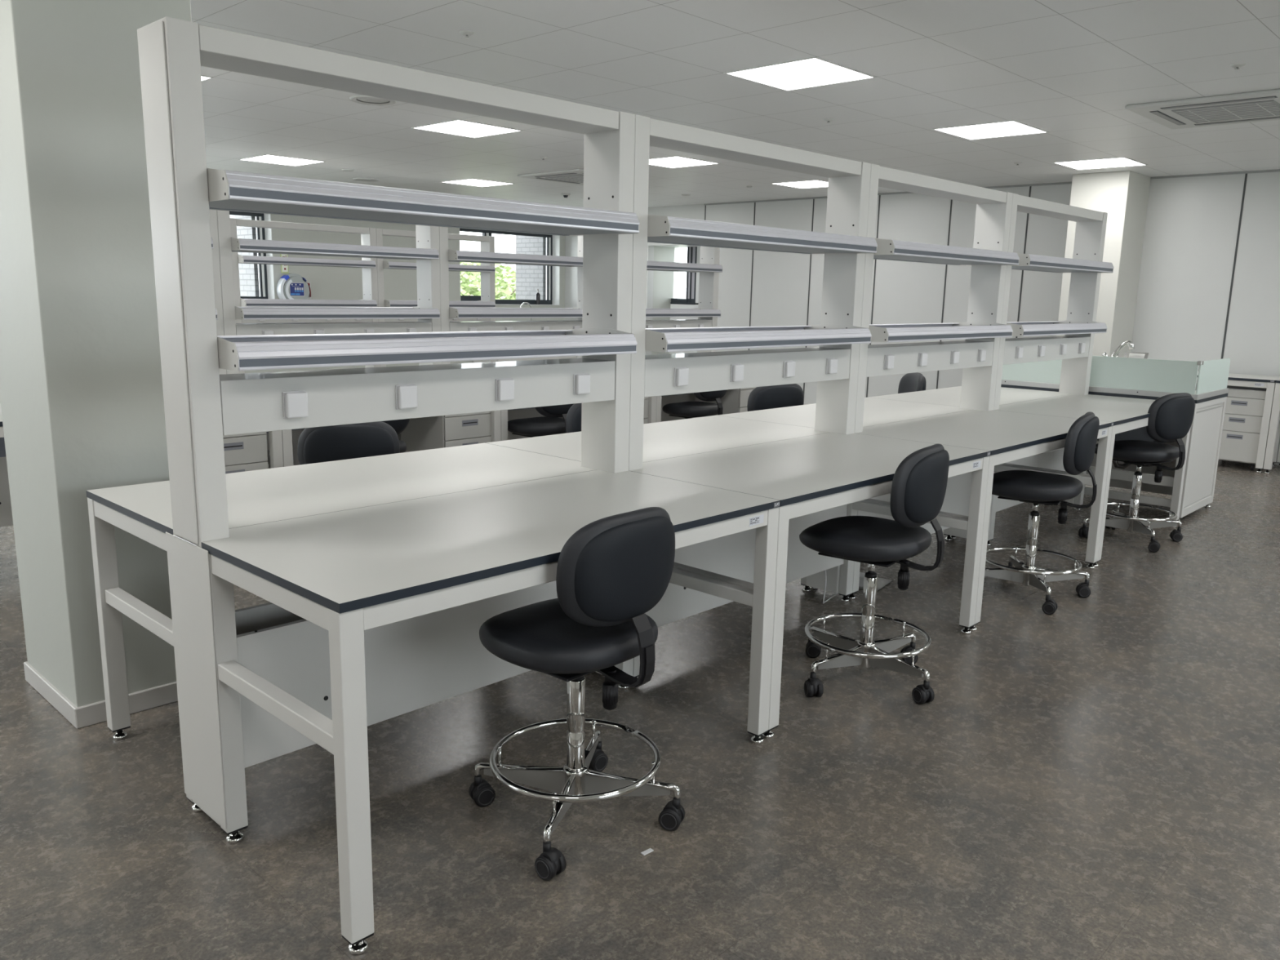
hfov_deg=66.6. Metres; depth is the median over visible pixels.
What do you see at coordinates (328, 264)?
shelf
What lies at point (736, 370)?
outlet
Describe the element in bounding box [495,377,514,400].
outlet
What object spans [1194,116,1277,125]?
outlet
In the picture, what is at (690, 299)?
window
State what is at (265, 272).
window
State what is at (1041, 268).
shelf
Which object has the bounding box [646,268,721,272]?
shelf
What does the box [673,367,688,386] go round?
outlet
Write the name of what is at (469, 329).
outlet
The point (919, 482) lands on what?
stool
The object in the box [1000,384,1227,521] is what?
sink cabinet
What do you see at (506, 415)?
lab bench
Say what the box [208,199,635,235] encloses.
shelf
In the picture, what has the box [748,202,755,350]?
trim
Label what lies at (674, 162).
recessed light
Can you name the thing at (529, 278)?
brick wall
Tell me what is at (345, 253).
shelf
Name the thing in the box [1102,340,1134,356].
tap
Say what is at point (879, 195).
trim
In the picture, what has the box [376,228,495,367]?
rack
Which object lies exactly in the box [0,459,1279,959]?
floor
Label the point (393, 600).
lab bench
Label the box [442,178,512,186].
recessed light
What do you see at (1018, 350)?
outlet
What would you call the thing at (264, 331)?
outlet
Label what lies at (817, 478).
lab bench
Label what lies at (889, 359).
outlet
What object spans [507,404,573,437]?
stool
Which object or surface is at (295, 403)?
outlet
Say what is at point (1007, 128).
recessed light
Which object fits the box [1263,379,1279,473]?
bench
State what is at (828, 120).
sprinkler
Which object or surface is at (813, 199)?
trim
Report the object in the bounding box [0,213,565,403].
wall
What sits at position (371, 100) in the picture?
speaker grille
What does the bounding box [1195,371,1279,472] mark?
bench
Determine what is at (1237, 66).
sprinkler
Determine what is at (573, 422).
stool
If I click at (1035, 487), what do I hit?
stool
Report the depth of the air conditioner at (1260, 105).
5.90 m
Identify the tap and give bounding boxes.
[520,302,531,320]
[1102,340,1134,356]
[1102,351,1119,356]
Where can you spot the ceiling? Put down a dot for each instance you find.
(1070, 70)
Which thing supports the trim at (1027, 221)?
attached to the wall at (1191, 228)
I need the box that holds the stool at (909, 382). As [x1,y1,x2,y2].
[897,372,925,393]
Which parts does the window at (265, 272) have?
sill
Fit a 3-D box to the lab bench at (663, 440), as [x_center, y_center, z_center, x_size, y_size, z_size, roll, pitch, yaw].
[0.138,0.201,4.373,0.742,0.800,1.498,11,15,42]
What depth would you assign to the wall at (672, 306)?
14.06 m
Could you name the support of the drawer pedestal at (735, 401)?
on the floor
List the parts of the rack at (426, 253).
shelf plate, shelf plate, service panel, shelf plate, shelf plate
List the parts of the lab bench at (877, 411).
leg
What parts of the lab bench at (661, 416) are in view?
leg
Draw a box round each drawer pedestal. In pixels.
[222,431,268,473]
[400,411,491,452]
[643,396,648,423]
[694,386,755,414]
[1218,385,1266,470]
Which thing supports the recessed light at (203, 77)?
in the ceiling
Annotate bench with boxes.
[0,403,283,527]
[85,443,596,812]
[201,470,780,954]
[266,410,501,468]
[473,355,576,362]
[484,415,828,591]
[500,395,656,440]
[630,432,991,738]
[646,392,694,422]
[717,397,973,589]
[847,409,1113,631]
[868,386,1071,538]
[986,393,1191,567]
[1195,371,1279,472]
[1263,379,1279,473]
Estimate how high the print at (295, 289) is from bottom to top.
0.150 m
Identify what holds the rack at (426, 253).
on the floor
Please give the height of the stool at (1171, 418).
0.915 m
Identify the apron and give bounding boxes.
[1097,426,1165,443]
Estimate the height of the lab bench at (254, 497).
0.800 m
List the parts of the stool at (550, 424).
seat, backrest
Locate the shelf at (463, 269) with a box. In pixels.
[383,267,480,271]
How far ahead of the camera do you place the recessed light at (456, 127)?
7.30 m
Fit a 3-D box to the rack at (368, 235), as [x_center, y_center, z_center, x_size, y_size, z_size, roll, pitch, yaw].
[-3.254,-1.470,9.512,0.376,2.000,1.499,11,15,42]
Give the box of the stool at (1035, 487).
[984,411,1099,614]
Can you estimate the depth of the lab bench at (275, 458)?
4.95 m
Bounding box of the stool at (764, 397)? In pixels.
[746,383,804,411]
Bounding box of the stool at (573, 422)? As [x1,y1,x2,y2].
[565,403,582,433]
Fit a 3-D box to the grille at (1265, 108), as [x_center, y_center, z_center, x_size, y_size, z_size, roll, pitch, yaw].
[3.620,-2.246,5.953,0.540,0.006,0.540,11,15,42]
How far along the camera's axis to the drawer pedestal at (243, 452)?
5.19 m
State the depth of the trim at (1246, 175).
8.90 m
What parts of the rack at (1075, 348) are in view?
shelf plate, shelf plate, service panel, shelf plate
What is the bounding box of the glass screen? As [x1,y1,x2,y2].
[1001,355,1230,399]
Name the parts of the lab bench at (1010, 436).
leg, modesty panel, leg, leg, rail, leg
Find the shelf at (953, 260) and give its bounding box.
[873,254,1008,265]
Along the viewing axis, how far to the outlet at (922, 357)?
4.86 m
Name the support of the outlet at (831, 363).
attached to the rack at (844, 244)
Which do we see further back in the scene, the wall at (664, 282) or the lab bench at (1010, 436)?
the wall at (664, 282)
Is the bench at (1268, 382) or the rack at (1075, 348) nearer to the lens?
the rack at (1075, 348)
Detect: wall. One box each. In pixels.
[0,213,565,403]
[229,214,259,296]
[515,235,546,299]
[564,171,1279,404]
[651,245,678,354]
[669,246,700,353]
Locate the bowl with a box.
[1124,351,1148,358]
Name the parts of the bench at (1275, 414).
leg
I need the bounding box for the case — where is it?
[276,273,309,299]
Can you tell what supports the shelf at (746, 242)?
attached to the rack at (844, 244)
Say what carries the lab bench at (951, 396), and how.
on the floor
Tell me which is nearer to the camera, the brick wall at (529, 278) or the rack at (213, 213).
the rack at (213, 213)
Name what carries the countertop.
on the sink cabinet
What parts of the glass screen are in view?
glass pane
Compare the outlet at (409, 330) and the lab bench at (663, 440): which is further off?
the outlet at (409, 330)
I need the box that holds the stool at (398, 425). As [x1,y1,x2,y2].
[382,418,409,453]
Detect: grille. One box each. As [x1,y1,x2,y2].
[356,97,389,102]
[546,173,583,182]
[1171,99,1279,123]
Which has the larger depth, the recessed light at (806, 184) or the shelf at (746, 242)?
the recessed light at (806, 184)
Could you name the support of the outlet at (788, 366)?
attached to the rack at (844, 244)
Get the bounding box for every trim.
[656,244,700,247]
[703,168,1279,205]
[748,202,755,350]
[803,199,814,394]
[866,195,880,397]
[936,199,952,389]
[1015,186,1031,337]
[1221,173,1247,359]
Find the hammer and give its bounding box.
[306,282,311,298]
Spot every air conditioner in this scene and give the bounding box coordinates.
[517,168,583,185]
[1124,88,1279,128]
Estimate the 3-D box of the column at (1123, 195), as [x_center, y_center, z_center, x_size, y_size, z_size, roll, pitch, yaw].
[4.451,-1.611,9.492,0.510,2.600,0.600,11,15,42]
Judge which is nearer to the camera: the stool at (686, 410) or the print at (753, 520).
the print at (753, 520)
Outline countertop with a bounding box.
[1000,384,1227,403]
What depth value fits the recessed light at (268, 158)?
9.38 m
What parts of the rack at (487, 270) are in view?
shelf plate, shelf plate, service panel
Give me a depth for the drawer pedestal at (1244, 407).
8.50 m
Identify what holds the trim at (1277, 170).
attached to the wall at (1191, 228)
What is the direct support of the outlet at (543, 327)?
attached to the rack at (446, 255)
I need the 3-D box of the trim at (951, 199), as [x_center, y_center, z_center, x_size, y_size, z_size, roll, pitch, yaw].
[3.386,-1.902,10.889,0.016,2.600,0.004,11,15,42]
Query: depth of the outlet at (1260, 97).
5.68 m
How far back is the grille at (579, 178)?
10.13 m
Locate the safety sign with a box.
[280,253,288,273]
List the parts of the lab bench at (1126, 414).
leg, modesty panel, leg, leg, rail, leg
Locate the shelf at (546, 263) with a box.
[448,260,579,266]
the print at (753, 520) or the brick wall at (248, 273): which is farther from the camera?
the brick wall at (248, 273)
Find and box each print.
[289,283,304,295]
[750,516,759,524]
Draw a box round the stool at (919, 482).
[799,443,949,704]
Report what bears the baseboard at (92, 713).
attached to the column at (82, 400)
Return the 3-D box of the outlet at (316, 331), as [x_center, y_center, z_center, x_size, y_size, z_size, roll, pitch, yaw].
[-1.990,-0.900,6.051,0.022,0.068,0.062,11,15,42]
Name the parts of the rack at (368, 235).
shelf plate, shelf plate, service panel, shelf plate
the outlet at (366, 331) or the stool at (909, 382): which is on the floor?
the stool at (909, 382)
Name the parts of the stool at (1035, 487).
arm, arm plate, arm, arm plate, seat, arm plate, arm, arm plate, adjusting knob, arm, backrest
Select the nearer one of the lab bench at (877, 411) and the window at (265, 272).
the lab bench at (877, 411)
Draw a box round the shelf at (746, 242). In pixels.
[647,235,871,253]
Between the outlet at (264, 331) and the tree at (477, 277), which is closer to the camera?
the outlet at (264, 331)
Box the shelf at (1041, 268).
[1011,266,1106,272]
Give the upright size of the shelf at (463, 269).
0.004 m
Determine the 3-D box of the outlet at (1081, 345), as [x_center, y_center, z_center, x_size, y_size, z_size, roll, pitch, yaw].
[2.914,-0.870,6.425,0.022,0.068,0.062,11,15,42]
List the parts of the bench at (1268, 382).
rail, leg, leg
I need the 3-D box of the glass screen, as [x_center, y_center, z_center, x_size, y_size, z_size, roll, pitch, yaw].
[3.294,-0.788,6.992,1.492,0.247,0.766,11,15,42]
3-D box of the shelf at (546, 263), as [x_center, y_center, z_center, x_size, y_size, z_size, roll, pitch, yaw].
[-0.904,-1.602,7.207,0.364,0.004,1.347,11,15,42]
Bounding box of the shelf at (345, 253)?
[231,249,438,259]
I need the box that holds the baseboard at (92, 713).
[23,661,177,728]
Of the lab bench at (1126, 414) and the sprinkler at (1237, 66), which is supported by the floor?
the lab bench at (1126, 414)
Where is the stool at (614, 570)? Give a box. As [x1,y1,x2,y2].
[468,506,684,880]
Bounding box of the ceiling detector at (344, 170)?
[342,168,353,171]
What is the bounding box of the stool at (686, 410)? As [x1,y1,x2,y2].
[662,390,727,418]
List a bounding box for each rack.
[137,16,639,829]
[209,209,226,374]
[216,209,441,373]
[229,217,380,373]
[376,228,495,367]
[439,226,582,364]
[628,114,877,593]
[645,246,722,352]
[823,163,1019,537]
[966,193,1114,503]
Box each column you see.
[0,0,191,706]
[1056,170,1150,357]
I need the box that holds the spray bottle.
[535,288,540,304]
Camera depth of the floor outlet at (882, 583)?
4.87 m
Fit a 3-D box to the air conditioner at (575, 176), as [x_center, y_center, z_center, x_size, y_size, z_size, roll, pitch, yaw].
[-0.613,-3.162,10.197,0.950,0.030,0.950,11,15,42]
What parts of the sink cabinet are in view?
door panel, corner post, rail, panel, panel moulding, rail, corner post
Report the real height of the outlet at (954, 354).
0.068 m
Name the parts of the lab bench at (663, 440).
leg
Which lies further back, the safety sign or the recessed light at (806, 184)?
the safety sign
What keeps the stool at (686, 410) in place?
on the floor
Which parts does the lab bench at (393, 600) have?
leg, rail, leg, modesty panel, rail, leg, leg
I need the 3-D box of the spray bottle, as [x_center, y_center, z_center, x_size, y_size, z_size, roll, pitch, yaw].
[-1.557,-2.792,14.867,0.068,0.240,0.068,11,15,42]
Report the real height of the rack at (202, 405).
1.960 m
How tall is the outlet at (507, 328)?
0.068 m
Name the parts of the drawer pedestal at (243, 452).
handle, handle, drawer, drawer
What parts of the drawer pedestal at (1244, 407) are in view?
handle, handle, handle, drawer, drawer, drawer, drawer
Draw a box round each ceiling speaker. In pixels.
[349,94,396,105]
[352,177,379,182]
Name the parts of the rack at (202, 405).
shelf plate, shelf plate, service panel, shelf plate, shelf plate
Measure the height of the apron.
0.324 m
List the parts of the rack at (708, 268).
service panel, shelf plate, shelf plate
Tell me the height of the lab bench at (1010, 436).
0.800 m
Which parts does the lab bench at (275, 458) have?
rail, modesty panel, leg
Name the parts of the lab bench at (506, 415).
leg, modesty panel, leg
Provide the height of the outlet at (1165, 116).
0.002 m
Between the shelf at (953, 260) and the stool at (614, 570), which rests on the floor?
the stool at (614, 570)
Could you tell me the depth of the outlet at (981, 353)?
5.34 m
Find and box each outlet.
[262,329,273,334]
[282,391,308,418]
[314,329,324,333]
[364,328,373,333]
[395,383,417,409]
[407,328,416,332]
[467,327,476,331]
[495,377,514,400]
[505,326,512,330]
[542,326,549,329]
[573,325,580,328]
[573,373,590,395]
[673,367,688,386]
[730,364,743,382]
[782,360,795,377]
[826,358,837,373]
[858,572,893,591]
[884,354,894,368]
[917,352,928,366]
[950,350,959,364]
[977,348,986,361]
[1014,346,1023,358]
[1037,345,1045,356]
[1059,343,1066,355]
[1078,342,1085,353]
[1150,111,1185,124]
[1160,96,1277,109]
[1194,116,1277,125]
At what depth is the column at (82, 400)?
3.03 m
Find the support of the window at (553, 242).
in the wall at (326, 282)
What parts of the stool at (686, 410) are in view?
seat, backrest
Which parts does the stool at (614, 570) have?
arm, arm plate, arm, arm plate, seat, arm plate, arm, adjusting knob, backrest, arm plate, arm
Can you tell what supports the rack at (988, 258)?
on the floor
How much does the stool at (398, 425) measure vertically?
0.893 m
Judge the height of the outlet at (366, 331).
0.068 m
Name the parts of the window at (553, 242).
sash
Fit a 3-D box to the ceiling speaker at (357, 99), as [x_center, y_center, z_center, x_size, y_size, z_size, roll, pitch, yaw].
[-1.710,-2.433,6.248,0.290,0.012,0.290,11,15,42]
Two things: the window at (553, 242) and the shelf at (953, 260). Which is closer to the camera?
the shelf at (953, 260)
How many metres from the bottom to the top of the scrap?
0.003 m
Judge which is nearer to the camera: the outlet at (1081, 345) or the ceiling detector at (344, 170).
the outlet at (1081, 345)
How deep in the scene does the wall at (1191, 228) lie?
10.05 m
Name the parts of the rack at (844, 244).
shelf plate, shelf plate, service panel, shelf plate, shelf plate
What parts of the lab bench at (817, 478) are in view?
leg, modesty panel, leg, leg, rail, leg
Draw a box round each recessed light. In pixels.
[200,75,213,81]
[238,154,324,166]
[411,119,522,137]
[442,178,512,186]
[648,155,719,168]
[723,56,876,91]
[771,179,828,188]
[932,120,1048,139]
[1052,156,1147,169]
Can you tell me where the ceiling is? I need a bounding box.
[190,0,1279,207]
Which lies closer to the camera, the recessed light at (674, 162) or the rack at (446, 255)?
the rack at (446, 255)
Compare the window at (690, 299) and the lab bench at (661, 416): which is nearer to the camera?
the lab bench at (661, 416)
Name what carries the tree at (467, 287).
on the ground
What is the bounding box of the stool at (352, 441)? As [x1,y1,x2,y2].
[297,421,399,465]
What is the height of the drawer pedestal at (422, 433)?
0.700 m
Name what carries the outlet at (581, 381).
attached to the rack at (202, 405)
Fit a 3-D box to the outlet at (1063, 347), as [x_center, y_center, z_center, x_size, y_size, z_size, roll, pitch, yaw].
[2.692,-0.830,6.196,0.022,0.068,0.062,11,15,42]
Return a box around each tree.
[460,262,515,299]
[460,263,515,297]
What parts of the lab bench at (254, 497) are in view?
leg, rail, modesty panel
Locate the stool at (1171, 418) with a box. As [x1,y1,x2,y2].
[1078,392,1195,552]
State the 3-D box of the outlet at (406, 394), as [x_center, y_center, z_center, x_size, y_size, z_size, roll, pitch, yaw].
[-0.654,-0.233,2.736,0.022,0.068,0.062,11,15,42]
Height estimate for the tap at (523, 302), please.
0.430 m
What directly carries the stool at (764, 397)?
on the floor
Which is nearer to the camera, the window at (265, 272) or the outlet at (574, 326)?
the outlet at (574, 326)
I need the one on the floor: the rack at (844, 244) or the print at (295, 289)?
the rack at (844, 244)
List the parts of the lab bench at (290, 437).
leg, modesty panel, leg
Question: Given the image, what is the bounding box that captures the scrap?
[640,848,653,855]
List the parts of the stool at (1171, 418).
arm, arm plate, arm, seat, arm plate, arm, arm plate, adjusting knob, arm, backrest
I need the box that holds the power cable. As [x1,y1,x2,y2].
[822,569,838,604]
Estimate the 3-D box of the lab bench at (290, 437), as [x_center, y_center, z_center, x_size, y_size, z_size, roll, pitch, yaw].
[-1.694,-0.172,6.115,0.742,0.800,1.498,11,15,42]
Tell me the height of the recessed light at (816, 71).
0.004 m
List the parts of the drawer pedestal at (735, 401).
drawer, drawer, drawer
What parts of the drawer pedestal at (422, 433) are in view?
drawer, drawer, drawer, handle, handle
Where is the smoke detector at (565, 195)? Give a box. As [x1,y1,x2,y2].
[560,193,570,197]
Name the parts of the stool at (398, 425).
seat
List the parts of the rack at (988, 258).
shelf plate, shelf plate, service panel, shelf plate, shelf plate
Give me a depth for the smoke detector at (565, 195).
12.04 m
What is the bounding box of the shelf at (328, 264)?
[238,262,369,267]
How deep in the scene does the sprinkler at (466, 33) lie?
4.55 m
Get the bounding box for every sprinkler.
[459,30,474,37]
[823,118,833,122]
[1230,62,1245,69]
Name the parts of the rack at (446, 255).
shelf plate, shelf plate, service panel, shelf plate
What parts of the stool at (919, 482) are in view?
arm, arm plate, arm, arm plate, seat, arm plate, arm, arm plate, arm, adjusting knob, backrest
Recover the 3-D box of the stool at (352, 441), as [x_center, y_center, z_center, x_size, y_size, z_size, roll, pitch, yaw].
[-1.254,0.155,4.215,0.468,0.893,0.528,0,11,-7]
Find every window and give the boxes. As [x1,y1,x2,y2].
[229,210,275,298]
[459,227,559,305]
[670,246,698,304]

